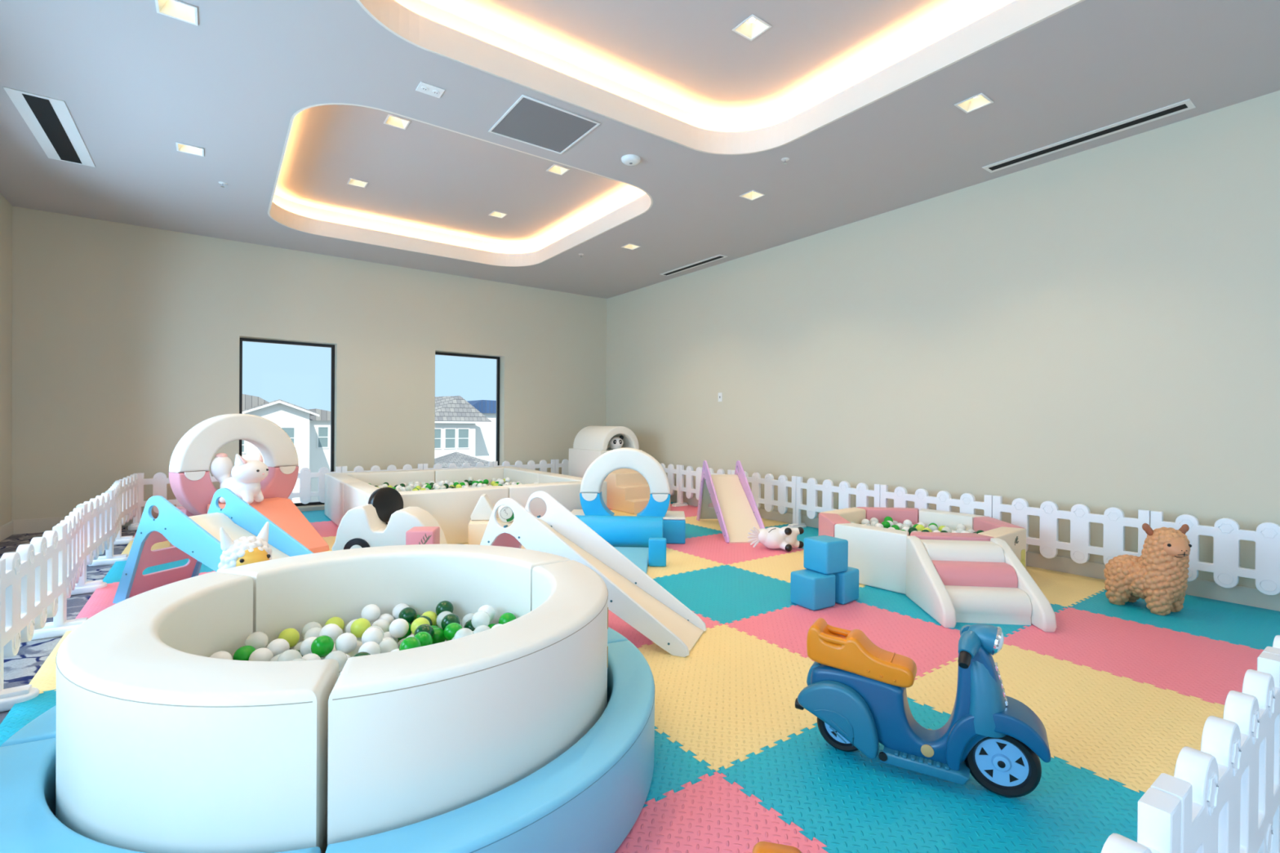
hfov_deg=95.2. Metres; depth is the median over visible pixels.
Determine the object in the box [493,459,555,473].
fence panel
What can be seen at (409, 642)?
ball
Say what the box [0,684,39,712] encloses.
fence panel
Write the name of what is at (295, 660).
ball
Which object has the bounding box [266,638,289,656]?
ball
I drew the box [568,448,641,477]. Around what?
tower
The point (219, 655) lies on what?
ball
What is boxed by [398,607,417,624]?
ball
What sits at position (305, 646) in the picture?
ball
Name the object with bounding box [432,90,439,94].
socket
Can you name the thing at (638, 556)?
ramp
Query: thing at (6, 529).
baseboard
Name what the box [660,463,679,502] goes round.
fence panel
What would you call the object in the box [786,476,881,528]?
fence panel
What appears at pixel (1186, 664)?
floor mat
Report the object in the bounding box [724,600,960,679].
floor mat
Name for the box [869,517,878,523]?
ball
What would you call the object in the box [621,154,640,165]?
smoke detector
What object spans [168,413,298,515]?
arch
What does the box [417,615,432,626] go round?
ball
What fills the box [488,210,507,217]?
recessed light
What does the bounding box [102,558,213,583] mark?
floor mat
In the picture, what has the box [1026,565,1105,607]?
floor mat
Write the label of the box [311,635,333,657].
ball
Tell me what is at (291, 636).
ball
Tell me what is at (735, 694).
floor mat
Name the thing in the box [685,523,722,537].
floor mat
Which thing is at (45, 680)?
floor mat
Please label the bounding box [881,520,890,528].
ball
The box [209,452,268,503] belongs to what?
cat
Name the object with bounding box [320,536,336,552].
floor mat
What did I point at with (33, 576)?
fence panel
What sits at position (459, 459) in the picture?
porch roof
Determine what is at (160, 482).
fence panel
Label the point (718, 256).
ceiling vent
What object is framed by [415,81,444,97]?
outlet
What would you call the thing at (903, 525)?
ball
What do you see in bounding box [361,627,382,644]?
ball
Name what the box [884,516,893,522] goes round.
ball
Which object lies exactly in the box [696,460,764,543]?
slide
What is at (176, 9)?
recessed light
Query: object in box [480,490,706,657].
slide
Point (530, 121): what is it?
ceiling vent
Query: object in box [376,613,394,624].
ball
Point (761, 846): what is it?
toy rocker
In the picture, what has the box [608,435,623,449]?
toy panda
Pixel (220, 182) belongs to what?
sprinkler
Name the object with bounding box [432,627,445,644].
ball
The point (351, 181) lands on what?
recessed light
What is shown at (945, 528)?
ball
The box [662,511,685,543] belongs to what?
block
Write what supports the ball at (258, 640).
in the pit at (164, 744)
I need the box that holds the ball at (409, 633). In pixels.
[397,622,411,639]
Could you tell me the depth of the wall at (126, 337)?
6.80 m
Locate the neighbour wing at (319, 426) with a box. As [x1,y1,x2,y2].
[308,408,330,502]
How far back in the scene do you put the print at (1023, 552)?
4.13 m
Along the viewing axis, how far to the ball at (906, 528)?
4.71 m
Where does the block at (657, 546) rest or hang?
on the floor mat at (677, 562)
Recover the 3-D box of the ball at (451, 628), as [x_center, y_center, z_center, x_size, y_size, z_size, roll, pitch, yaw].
[-0.714,0.787,2.236,0.072,0.072,0.072,0,0,-36]
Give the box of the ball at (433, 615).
[421,611,437,625]
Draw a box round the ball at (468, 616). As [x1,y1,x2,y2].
[461,613,474,627]
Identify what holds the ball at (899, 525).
in the pit at (878, 553)
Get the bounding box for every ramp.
[207,497,328,553]
[613,546,648,573]
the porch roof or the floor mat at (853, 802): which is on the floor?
the floor mat at (853, 802)
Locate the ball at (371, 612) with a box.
[360,604,380,622]
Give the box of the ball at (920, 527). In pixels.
[915,524,924,530]
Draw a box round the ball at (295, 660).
[291,658,306,661]
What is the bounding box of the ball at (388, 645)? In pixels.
[378,638,398,653]
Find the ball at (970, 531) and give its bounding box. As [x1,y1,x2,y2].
[966,528,975,533]
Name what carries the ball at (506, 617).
in the pit at (164, 744)
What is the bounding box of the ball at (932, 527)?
[928,524,937,531]
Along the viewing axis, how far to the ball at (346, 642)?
2.06 m
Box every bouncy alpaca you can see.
[216,521,271,572]
[1103,523,1191,615]
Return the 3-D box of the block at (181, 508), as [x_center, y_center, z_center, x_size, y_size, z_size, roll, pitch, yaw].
[-3.870,0.892,5.430,0.300,0.349,0.720,1,0,30]
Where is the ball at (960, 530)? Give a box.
[955,528,964,532]
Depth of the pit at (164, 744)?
1.33 m
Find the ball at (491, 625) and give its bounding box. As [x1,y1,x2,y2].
[488,623,496,628]
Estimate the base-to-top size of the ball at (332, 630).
0.072 m
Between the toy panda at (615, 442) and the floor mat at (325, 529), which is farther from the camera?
the toy panda at (615, 442)
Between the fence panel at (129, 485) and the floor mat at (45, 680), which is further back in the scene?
the fence panel at (129, 485)
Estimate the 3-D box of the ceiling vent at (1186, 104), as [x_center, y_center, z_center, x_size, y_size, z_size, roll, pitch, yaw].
[3.203,-2.093,4.283,0.160,0.008,1.250,0,0,-36]
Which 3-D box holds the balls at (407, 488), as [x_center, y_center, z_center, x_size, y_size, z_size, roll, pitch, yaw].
[-1.011,0.803,5.090,5.000,0.279,6.013,0,0,-41]
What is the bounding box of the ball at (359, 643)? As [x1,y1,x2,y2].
[346,640,362,657]
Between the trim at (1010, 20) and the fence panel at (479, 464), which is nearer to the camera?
the trim at (1010, 20)
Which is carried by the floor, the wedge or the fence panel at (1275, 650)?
the fence panel at (1275, 650)
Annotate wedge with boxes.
[470,493,497,520]
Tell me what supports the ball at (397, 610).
in the pit at (164, 744)
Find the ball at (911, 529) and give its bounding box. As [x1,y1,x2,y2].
[907,527,917,534]
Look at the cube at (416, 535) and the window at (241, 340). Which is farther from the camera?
the window at (241, 340)
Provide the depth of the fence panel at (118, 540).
5.18 m
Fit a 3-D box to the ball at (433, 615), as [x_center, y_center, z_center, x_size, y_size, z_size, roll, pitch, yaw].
[-0.879,0.806,2.435,0.072,0.072,0.072,0,0,-36]
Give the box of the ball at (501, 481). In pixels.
[498,479,504,484]
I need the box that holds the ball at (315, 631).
[303,626,321,640]
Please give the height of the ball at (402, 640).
0.072 m
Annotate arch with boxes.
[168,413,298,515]
[579,447,670,516]
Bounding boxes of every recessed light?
[155,0,198,26]
[175,142,204,156]
[346,177,368,187]
[383,114,410,129]
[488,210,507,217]
[546,164,569,175]
[621,243,640,249]
[732,13,772,40]
[738,190,765,200]
[954,93,994,113]
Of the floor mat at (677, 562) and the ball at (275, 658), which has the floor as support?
the floor mat at (677, 562)
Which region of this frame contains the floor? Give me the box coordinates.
[0,526,137,724]
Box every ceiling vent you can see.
[3,86,95,167]
[488,94,600,154]
[660,254,728,275]
[982,98,1195,173]
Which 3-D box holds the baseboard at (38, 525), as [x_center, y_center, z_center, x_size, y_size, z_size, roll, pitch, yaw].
[-3.408,1.014,7.848,6.980,0.140,0.015,0,0,-36]
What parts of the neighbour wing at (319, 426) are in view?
pane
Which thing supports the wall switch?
attached to the wall at (1098, 328)
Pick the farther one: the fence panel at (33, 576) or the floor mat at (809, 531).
the floor mat at (809, 531)
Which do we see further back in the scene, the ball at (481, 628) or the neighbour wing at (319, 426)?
the neighbour wing at (319, 426)
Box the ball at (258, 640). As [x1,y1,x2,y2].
[244,631,268,649]
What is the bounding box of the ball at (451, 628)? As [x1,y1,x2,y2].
[443,622,462,640]
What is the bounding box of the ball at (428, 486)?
[425,484,431,489]
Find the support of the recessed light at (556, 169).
in the ceiling at (422, 175)
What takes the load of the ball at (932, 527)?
in the pit at (878, 553)
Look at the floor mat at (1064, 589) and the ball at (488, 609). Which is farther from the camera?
the floor mat at (1064, 589)
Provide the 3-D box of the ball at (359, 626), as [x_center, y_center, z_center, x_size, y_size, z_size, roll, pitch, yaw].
[-1.072,0.773,2.244,0.072,0.072,0.072,0,0,-36]
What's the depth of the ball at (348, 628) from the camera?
2.28 m
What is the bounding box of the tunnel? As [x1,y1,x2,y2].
[573,426,639,450]
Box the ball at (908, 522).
[902,520,911,527]
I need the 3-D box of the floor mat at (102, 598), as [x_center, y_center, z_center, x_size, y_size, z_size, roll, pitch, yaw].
[-3.000,1.095,3.867,0.967,0.024,1.016,0,0,-36]
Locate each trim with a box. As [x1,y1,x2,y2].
[267,102,653,266]
[355,0,1083,155]
[394,0,1014,132]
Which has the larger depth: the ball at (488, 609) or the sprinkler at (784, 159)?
the sprinkler at (784, 159)
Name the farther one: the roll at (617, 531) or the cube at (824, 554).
the roll at (617, 531)
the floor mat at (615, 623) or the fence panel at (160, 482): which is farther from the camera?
the fence panel at (160, 482)
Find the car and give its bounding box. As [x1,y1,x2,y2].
[331,487,447,551]
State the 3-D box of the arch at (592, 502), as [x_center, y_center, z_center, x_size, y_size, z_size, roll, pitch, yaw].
[-0.139,0.529,5.631,0.862,0.647,0.208,0,0,3]
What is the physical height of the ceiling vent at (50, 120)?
0.008 m
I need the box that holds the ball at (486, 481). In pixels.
[483,479,488,484]
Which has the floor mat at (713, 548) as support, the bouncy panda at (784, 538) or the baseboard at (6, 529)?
the bouncy panda at (784, 538)
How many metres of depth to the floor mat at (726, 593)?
3.93 m
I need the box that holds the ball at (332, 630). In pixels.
[319,623,341,642]
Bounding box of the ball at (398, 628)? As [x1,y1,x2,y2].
[388,618,408,638]
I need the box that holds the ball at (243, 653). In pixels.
[232,645,256,660]
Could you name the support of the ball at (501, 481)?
on the balls at (407, 488)
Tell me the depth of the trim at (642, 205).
6.82 m
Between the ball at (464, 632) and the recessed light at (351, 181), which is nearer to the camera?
the ball at (464, 632)
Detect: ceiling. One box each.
[0,0,1279,298]
[274,104,639,244]
[420,0,985,118]
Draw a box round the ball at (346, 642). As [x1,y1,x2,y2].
[334,632,357,653]
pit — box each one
[55,544,608,852]
[324,466,607,544]
[818,506,1026,594]
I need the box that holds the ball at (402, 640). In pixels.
[397,638,404,648]
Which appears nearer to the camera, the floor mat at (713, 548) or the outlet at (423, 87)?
the outlet at (423, 87)
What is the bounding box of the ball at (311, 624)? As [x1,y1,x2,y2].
[301,622,322,637]
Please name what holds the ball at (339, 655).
in the pit at (164, 744)
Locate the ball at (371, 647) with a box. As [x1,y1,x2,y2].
[358,641,380,654]
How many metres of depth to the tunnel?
8.17 m
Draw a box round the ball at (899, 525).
[895,523,902,529]
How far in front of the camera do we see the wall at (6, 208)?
5.62 m
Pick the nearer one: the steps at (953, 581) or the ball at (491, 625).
the ball at (491, 625)
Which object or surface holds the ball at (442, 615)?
in the pit at (164, 744)
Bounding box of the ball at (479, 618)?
[471,610,489,628]
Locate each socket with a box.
[421,86,428,90]
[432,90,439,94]
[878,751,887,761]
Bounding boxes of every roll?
[497,505,514,522]
[575,515,662,547]
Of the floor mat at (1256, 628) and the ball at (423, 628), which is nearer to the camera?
the ball at (423, 628)
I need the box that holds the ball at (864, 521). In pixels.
[861,519,870,524]
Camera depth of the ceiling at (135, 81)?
3.98 m
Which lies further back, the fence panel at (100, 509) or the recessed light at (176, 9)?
the fence panel at (100, 509)
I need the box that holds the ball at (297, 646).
[293,640,303,649]
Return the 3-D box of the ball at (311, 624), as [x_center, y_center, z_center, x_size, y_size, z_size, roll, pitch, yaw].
[-1.280,0.800,2.284,0.072,0.072,0.072,0,0,-36]
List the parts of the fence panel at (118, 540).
picket panel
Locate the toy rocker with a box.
[751,841,801,852]
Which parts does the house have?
pane, pane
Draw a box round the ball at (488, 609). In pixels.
[477,604,495,622]
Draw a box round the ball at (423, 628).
[413,623,434,637]
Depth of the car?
4.58 m
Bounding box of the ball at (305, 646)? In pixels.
[299,636,316,656]
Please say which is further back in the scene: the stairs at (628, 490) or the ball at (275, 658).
the stairs at (628, 490)
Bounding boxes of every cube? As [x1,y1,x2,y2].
[405,526,439,545]
[790,568,835,610]
[803,535,848,574]
[833,566,858,604]
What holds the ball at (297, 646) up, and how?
in the pit at (164, 744)
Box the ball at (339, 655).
[324,650,347,672]
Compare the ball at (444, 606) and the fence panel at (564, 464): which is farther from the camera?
the fence panel at (564, 464)
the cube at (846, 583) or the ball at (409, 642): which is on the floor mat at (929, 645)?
the cube at (846, 583)
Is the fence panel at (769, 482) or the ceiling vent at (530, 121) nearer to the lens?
the ceiling vent at (530, 121)
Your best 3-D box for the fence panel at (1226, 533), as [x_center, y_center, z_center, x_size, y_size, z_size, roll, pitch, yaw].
[3.740,0.871,3.643,0.256,0.585,0.985,0,0,-36]
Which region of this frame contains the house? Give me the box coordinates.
[241,394,319,502]
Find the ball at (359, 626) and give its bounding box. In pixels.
[350,617,370,637]
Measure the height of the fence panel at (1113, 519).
0.585 m
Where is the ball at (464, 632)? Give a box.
[453,627,473,639]
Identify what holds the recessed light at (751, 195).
in the ceiling at (135, 81)
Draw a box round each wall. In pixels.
[0,193,12,525]
[11,205,606,519]
[605,90,1279,588]
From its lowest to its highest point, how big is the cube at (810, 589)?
0.200 m
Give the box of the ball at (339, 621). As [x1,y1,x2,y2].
[324,617,344,630]
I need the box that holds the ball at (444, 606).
[435,600,453,615]
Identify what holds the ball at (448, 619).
in the pit at (164, 744)
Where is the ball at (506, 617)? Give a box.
[498,612,515,624]
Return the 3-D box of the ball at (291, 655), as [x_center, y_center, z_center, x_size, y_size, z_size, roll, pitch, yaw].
[-1.145,0.766,1.911,0.072,0.072,0.072,0,0,-36]
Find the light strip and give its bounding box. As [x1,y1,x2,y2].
[272,189,645,253]
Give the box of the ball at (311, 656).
[302,653,320,660]
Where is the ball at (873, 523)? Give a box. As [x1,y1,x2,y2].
[870,520,878,526]
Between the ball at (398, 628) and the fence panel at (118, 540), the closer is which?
the ball at (398, 628)
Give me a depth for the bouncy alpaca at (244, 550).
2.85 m
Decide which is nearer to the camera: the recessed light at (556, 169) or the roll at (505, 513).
the roll at (505, 513)
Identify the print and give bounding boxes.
[418,533,431,544]
[506,511,514,521]
[1014,536,1018,545]
[1020,549,1025,568]
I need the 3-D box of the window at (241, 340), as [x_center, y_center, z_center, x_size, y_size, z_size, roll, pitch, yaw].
[-4.427,-0.030,7.360,1.030,2.075,0.060,0,0,-36]
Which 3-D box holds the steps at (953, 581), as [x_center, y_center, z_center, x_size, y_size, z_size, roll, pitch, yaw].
[2.019,0.925,3.529,0.594,0.400,0.615,0,0,6]
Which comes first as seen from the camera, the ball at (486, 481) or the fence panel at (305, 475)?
the fence panel at (305, 475)
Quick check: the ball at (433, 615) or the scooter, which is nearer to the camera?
the scooter
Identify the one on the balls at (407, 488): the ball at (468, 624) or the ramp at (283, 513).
the ball at (468, 624)
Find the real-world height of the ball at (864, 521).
0.072 m
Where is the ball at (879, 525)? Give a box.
[874,523,883,527]
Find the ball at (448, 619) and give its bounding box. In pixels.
[440,613,460,630]
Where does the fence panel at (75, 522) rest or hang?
on the floor
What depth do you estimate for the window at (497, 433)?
8.95 m
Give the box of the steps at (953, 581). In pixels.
[906,535,1056,631]
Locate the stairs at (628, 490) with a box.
[604,468,670,514]
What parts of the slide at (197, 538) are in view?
panel, panel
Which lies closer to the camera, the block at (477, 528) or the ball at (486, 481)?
the block at (477, 528)
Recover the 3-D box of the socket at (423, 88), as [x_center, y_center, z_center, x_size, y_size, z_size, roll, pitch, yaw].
[-1.354,-2.125,3.679,0.042,0.004,0.042,0,0,-9]
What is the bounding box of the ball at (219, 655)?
[209,651,232,659]
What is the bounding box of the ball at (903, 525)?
[901,524,910,529]
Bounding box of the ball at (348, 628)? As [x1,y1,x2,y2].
[346,618,357,632]
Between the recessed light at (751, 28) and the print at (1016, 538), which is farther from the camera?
the print at (1016, 538)
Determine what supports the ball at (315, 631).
in the pit at (164, 744)
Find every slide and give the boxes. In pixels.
[112,488,313,603]
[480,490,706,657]
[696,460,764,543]
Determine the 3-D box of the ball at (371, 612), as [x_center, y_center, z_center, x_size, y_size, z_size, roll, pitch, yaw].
[-1.103,0.765,2.396,0.072,0.072,0.072,0,0,-36]
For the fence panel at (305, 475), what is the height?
0.585 m
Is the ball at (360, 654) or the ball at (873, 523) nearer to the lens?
the ball at (360, 654)
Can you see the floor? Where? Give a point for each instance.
(20, 669)
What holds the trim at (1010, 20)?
attached to the ceiling at (135, 81)
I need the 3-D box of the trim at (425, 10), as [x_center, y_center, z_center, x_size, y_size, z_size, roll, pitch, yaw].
[0.550,-2.286,2.568,3.250,0.312,3.490,0,0,-36]
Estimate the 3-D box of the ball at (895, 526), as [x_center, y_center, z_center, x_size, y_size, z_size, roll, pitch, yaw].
[2.097,0.844,4.807,0.072,0.072,0.072,0,0,-36]
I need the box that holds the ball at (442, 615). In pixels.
[435,611,452,629]
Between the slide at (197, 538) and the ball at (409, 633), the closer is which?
the ball at (409, 633)
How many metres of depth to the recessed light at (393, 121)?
4.78 m
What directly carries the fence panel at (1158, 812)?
on the floor
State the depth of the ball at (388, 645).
2.09 m
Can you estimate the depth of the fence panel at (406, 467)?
7.54 m
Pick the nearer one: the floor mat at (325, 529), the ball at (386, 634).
the ball at (386, 634)
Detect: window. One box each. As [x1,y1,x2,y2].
[239,337,334,506]
[435,351,499,465]
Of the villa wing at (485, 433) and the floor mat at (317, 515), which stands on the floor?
the floor mat at (317, 515)
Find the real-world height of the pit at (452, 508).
0.500 m
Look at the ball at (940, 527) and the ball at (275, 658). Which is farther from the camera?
the ball at (940, 527)
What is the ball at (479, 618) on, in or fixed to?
in the pit at (164, 744)
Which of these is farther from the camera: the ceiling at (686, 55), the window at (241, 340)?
the window at (241, 340)
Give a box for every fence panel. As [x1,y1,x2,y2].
[0,524,88,691]
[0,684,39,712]
[57,504,106,621]
[77,490,128,582]
[107,480,134,545]
[116,473,137,536]
[128,472,231,530]
[287,466,341,503]
[341,463,422,472]
[422,461,493,470]
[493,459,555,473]
[555,458,568,475]
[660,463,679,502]
[671,465,731,506]
[731,470,797,524]
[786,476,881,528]
[880,484,992,522]
[992,495,1151,564]
[1100,787,1181,852]
[1150,511,1279,595]
[1150,652,1279,852]
[1262,635,1279,655]
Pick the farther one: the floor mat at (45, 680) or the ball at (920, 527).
the ball at (920, 527)
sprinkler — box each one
[217,181,226,186]
[781,157,789,164]
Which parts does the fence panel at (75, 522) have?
picket panel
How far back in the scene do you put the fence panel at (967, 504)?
5.15 m
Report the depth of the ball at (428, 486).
6.90 m
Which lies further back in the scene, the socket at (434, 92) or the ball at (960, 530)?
the ball at (960, 530)
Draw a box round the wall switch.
[718,392,722,401]
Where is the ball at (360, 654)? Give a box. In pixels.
[353,651,370,657]
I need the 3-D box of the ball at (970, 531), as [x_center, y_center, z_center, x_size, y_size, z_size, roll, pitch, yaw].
[2.594,0.839,4.582,0.072,0.072,0.072,0,0,-36]
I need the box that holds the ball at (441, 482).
[439,480,444,485]
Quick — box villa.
[434,395,493,458]
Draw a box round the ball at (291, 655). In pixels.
[277,648,302,661]
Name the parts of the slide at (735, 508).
panel, panel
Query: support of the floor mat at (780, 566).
on the floor
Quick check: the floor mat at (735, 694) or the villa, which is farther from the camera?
the villa
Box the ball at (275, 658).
[269,653,280,661]
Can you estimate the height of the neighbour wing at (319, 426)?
8.080 m
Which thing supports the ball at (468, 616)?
in the pit at (164, 744)
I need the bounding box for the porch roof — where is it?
[434,452,488,467]
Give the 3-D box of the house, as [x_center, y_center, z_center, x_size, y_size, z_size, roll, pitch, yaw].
[-27.174,1.893,41.094,7.600,9.600,4.760,0,0,-36]
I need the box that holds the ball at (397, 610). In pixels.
[391,603,408,619]
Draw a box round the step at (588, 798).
[0,626,654,852]
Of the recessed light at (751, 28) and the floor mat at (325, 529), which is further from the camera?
the floor mat at (325, 529)
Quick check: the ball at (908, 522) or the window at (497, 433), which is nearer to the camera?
the ball at (908, 522)
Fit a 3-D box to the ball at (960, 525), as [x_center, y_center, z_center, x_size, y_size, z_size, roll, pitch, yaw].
[2.566,0.812,4.677,0.072,0.072,0.072,0,0,-36]
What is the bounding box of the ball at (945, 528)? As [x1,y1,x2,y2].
[942,526,951,532]
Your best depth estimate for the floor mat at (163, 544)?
5.19 m
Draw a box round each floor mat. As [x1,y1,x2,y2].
[0,688,56,746]
[29,631,71,693]
[75,570,216,618]
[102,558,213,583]
[121,540,172,555]
[301,510,331,522]
[310,520,338,537]
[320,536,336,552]
[608,609,723,648]
[612,509,636,515]
[614,771,828,852]
[637,624,817,771]
[642,726,715,808]
[646,547,725,578]
[653,564,796,624]
[666,533,804,564]
[670,503,697,517]
[685,515,791,531]
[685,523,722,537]
[716,697,1145,852]
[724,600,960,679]
[727,550,865,587]
[764,523,818,548]
[854,585,1067,637]
[906,642,1224,792]
[1003,607,1263,705]
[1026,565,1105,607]
[1067,589,1279,649]
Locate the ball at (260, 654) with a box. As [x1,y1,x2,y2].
[248,648,273,661]
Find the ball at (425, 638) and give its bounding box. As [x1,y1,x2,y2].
[413,631,432,646]
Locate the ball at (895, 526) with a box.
[890,524,899,529]
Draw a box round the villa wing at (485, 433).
[466,400,496,461]
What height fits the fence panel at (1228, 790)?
0.585 m
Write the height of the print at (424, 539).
0.192 m
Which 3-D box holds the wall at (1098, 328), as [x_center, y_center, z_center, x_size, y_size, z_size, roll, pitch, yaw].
[2.808,-0.930,5.442,0.250,4.154,11.170,0,0,-36]
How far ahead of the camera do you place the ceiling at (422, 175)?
5.90 m
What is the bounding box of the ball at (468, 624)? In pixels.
[463,619,475,631]
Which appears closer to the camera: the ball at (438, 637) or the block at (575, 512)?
the ball at (438, 637)
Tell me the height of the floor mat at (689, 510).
0.024 m
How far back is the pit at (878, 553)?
4.13 m
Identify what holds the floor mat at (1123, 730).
on the floor
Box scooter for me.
[795,617,1050,797]
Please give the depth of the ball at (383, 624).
2.33 m
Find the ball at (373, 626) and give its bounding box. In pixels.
[365,625,383,637]
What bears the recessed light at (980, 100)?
in the ceiling at (135, 81)
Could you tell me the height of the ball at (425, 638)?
0.072 m
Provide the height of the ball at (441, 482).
0.072 m
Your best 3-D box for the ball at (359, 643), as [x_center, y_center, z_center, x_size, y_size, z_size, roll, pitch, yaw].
[-1.039,0.821,2.136,0.072,0.072,0.072,0,0,-36]
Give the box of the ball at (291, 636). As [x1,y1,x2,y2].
[277,627,299,648]
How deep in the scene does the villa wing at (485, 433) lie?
56.31 m
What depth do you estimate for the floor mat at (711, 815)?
1.64 m
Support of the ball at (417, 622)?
in the pit at (164, 744)
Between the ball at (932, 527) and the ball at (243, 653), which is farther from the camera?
the ball at (932, 527)
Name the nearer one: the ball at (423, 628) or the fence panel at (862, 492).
the ball at (423, 628)
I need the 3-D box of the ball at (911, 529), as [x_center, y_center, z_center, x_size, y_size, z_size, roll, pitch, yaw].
[2.131,0.822,4.566,0.072,0.072,0.072,0,0,-36]
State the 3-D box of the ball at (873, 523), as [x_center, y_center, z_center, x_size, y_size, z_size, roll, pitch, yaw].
[1.940,0.817,4.831,0.072,0.072,0.072,0,0,-36]
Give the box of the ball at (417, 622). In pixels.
[410,617,430,634]
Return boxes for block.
[169,506,195,546]
[467,517,525,549]
[571,509,612,515]
[648,537,666,566]
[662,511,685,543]
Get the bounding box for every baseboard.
[0,520,13,541]
[11,506,324,534]
[670,493,1279,611]
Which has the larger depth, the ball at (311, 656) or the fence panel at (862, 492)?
the fence panel at (862, 492)
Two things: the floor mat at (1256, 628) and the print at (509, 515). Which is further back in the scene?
the print at (509, 515)
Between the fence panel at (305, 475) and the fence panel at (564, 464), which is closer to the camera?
the fence panel at (305, 475)
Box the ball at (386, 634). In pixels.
[382,631,398,643]
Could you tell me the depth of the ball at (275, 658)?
1.96 m
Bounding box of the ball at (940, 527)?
[937,525,945,531]
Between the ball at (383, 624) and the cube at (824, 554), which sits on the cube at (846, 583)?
the cube at (824, 554)
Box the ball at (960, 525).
[955,523,965,530]
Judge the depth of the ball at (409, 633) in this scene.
2.33 m
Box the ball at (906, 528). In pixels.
[902,526,909,531]
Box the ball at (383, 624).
[371,618,390,632]
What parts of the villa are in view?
pane, pane, pane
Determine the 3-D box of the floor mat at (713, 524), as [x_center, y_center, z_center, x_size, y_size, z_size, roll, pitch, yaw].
[1.025,1.112,6.785,1.007,0.024,1.016,0,0,-36]
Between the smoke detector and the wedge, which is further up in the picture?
the smoke detector
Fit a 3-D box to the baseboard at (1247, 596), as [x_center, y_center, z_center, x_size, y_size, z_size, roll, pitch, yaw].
[2.689,1.076,5.369,0.015,0.140,11.155,0,0,-36]
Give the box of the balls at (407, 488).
[265,479,976,675]
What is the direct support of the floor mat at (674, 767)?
on the floor
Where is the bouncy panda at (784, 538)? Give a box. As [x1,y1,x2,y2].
[747,526,804,551]
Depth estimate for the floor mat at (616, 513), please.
7.28 m
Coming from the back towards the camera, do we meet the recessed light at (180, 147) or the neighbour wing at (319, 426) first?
the neighbour wing at (319, 426)
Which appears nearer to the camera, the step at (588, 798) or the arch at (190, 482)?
the step at (588, 798)
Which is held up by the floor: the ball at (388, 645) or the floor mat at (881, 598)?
the floor mat at (881, 598)
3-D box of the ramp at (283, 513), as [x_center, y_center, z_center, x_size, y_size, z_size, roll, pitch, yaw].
[-3.192,0.871,5.033,0.800,0.407,0.600,1,0,30]
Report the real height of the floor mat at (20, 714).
0.024 m
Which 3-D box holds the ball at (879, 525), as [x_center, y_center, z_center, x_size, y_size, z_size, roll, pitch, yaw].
[1.942,0.821,4.752,0.072,0.072,0.072,0,0,-36]
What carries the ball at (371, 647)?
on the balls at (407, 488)
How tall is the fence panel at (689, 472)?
0.585 m
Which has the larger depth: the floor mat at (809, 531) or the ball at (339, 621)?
the floor mat at (809, 531)
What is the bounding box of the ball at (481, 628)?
[473,625,489,634]
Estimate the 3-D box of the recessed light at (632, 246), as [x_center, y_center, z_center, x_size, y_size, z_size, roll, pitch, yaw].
[-0.106,-2.162,6.941,0.170,0.062,0.170,0,0,-36]
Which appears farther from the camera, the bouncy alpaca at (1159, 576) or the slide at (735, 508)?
the slide at (735, 508)
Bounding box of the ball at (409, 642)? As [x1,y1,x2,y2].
[399,636,421,650]
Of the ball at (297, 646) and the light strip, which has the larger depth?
the light strip

